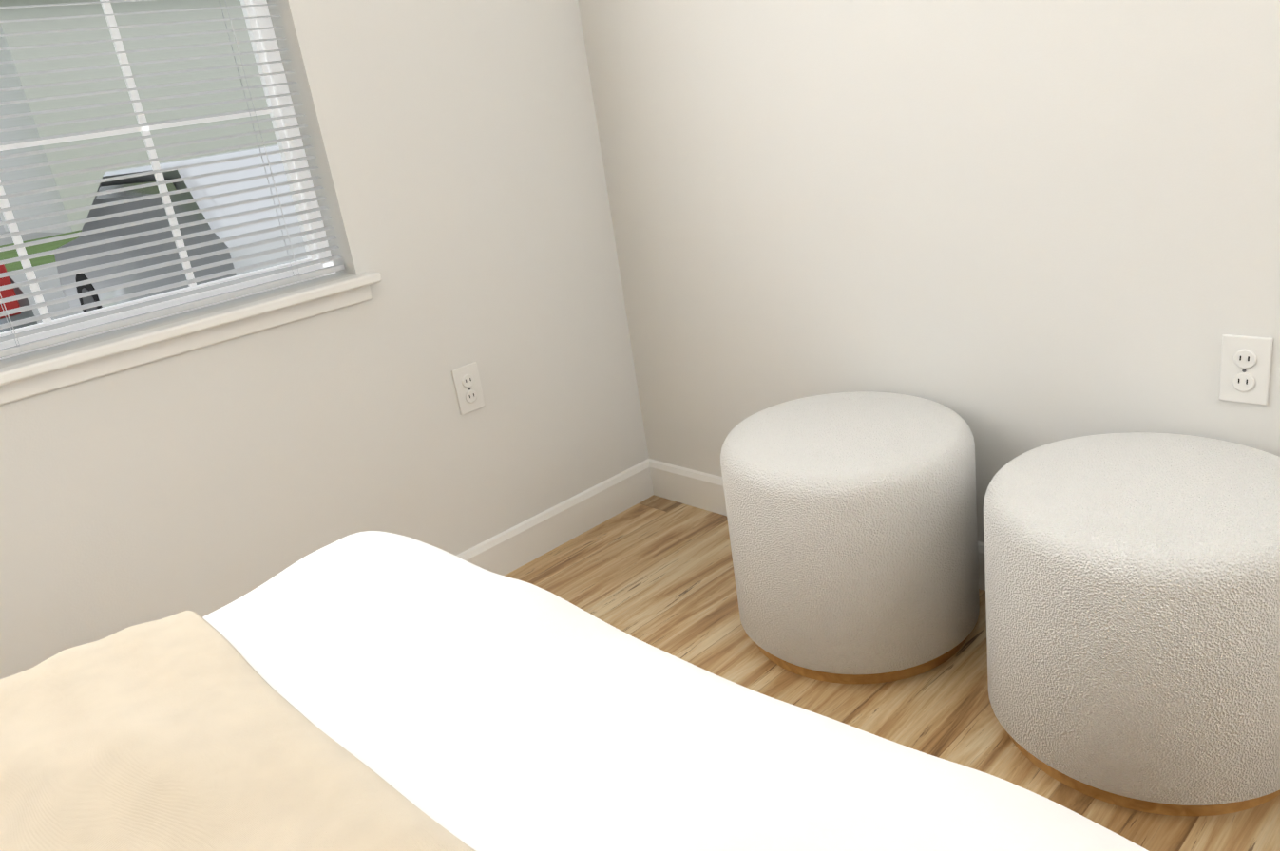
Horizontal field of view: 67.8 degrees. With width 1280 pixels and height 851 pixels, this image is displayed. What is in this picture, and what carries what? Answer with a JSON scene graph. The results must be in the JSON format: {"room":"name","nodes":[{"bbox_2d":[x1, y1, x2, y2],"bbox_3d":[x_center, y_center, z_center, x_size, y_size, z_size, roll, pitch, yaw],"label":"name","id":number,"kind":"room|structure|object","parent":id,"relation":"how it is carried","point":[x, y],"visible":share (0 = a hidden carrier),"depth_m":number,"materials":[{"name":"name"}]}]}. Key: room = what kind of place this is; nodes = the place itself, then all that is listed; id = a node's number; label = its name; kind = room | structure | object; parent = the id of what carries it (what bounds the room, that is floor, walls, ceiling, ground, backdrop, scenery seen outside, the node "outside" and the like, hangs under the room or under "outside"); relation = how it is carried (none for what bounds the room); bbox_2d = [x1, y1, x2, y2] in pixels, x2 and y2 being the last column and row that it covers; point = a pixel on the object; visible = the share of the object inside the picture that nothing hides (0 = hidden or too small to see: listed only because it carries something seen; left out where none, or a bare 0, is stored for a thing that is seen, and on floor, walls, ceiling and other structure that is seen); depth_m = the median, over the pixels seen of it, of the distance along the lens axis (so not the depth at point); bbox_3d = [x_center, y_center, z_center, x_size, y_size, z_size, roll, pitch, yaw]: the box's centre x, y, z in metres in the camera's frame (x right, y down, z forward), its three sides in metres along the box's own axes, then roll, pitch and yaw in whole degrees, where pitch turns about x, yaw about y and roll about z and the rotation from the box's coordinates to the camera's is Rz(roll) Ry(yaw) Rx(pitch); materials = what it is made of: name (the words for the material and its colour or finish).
{"room":"bedroom","nodes":[
{"label":"bedroom","id":0,"kind":"room"},
{"bbox_2d":[0,0,649,679],"bbox_3d":[-1.402,-0.508,1.415,3.354,2.700,0.160,-25,25,-38],"label":"wall","id":1,"kind":"structure","parent":0,"point":[456,150],"depth_m":2.13,"materials":[{"name":"white paint"}]},
{"bbox_2d":[0,0,335,360],"bbox_3d":[-1.445,-0.709,1.379,1.800,1.420,0.060,-25,25,-38],"label":"window","id":2,"kind":"structure","parent":1,"relation":"in","point":[252,11],"depth_m":1.96,"materials":[{"name":"white plastic"}]},
{"bbox_2d":[0,0,344,358],"bbox_3d":[-1.391,-0.701,1.321,1.788,1.404,0.048,-25,25,-38],"label":"window blinds","id":3,"kind":"object","parent":2,"relation":"attached to","point":[79,334],"visible":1,"depth_m":1.82,"materials":[{"name":"white plastic"}]},
{"bbox_2d":[0,271,381,405],"bbox_3d":[-1.278,-0.007,1.566,1.870,0.060,0.145,-25,25,-38],"label":"window sill","id":4,"kind":"structure","parent":1,"relation":"attached to","point":[20,381],"depth_m":1.83,"materials":[{"name":"white wood"}]},
{"bbox_2d":[451,362,485,415],"bbox_3d":[-0.419,-0.090,2.334,0.072,0.116,0.010,-25,25,-38],"label":"electrical outlet","id":5,"kind":"object","parent":1,"relation":"attached to","point":[468,387],"visible":1,"depth_m":2.33,"materials":[{"name":"white plastic"}]},
{"bbox_2d":[456,459,653,575],"bbox_3d":[-1.153,0.709,1.790,3.300,0.110,0.014,-25,25,-38],"label":"baseboard","id":6,"kind":"structure","parent":1,"relation":"attached to","point":[509,550],"depth_m":2.60,"materials":[{"name":"white wood"}]},
{"bbox_2d":[504,495,1279,850],"bbox_3d":[0.240,1.117,0.404,3.954,0.120,4.620,-25,25,-38],"label":"floor","id":7,"kind":"structure","parent":0,"point":[655,571],"depth_m":1.94,"materials":[{"name":"brown wood"}]},
{"bbox_2d":[0,531,1148,850],"bbox_3d":[-0.366,0.665,-0.009,2.238,1.174,2.238,-25,25,-38],"label":"bed","id":8,"kind":"object","parent":7,"relation":"on","point":[372,691],"visible":1,"depth_m":0.78,"materials":[{"name":"white fabric"}]},
{"bbox_2d":[720,391,979,684],"bbox_3d":[0.436,0.208,1.980,0.500,0.456,0.500,-25,25,-38],"label":"ottoman","id":9,"kind":"object","parent":7,"relation":"on","point":[851,517],"visible":1,"depth_m":1.79,"materials":[{"name":"white fabric"}]},
{"bbox_2d":[983,432,1279,817],"bbox_3d":[0.835,0.294,1.568,0.500,0.456,0.500,-25,25,-38],"label":"ottoman","id":10,"kind":"object","parent":7,"relation":"on","point":[1133,606],"visible":1,"depth_m":1.39,"materials":[{"name":"white fabric"}]},
{"bbox_2d":[577,0,1279,542],"bbox_3d":[1.286,-0.782,1.017,0.160,2.700,4.340,-25,25,-38],"label":"wall","id":11,"kind":"structure","parent":0,"point":[1007,230],"depth_m":1.87,"materials":[{"name":"white paint"}]},
{"bbox_2d":[646,458,985,591],"bbox_3d":[1.411,0.452,1.398,0.014,0.110,4.020,-25,25,-38],"label":"baseboard","id":12,"kind":"structure","parent":11,"relation":"attached to","point":[698,489],"depth_m":2.69,"materials":[{"name":"white wood"}]},
{"bbox_2d":[1218,334,1273,405],"bbox_3d":[1.002,-0.092,1.578,0.010,0.116,0.072,-25,25,-38],"label":"electrical outlet","id":13,"kind":"object","parent":11,"relation":"attached to","point":[1245,369],"visible":1,"depth_m":1.57,"materials":[{"name":"white plastic"}]},
{"label":"outside","id":14,"kind":"structure","parent":0,"visible":0},
{"bbox_2d":[0,217,81,324],"bbox_3d":[-21.610,-2.568,20.833,80.000,0.220,55.800,-25,25,-38],"label":"ground","id":15,"kind":"structure","parent":14,"point":[30,250],"depth_m":17.22,"materials":[{"name":"concrete"}]},
{"bbox_2d":[0,264,37,332],"bbox_3d":[-5.346,-0.398,5.327,4.750,1.697,1.924,6,25,36],"label":"car","id":16,"kind":"object","parent":15,"relation":"on","point":[9,293],"depth_m":4.56,"materials":[{"name":"red metal"}]},
{"bbox_2d":[0,0,277,232],"bbox_3d":[-9.948,-12.722,32.660,23.000,7.600,9.000,-25,25,-38],"label":"building","id":17,"kind":"structure","parent":15,"relation":"on","point":[18,13],"depth_m":24.70,"materials":[{"name":"white paint"}]},
{"bbox_2d":[54,144,307,313],"bbox_3d":[-3.240,-1.460,7.741,1.824,1.450,4.500,-25,25,-38],"label":"car","id":18,"kind":"object","parent":15,"relation":"on","point":[145,203],"depth_m":6.27,"materials":[{"name":"white"}]}
]}

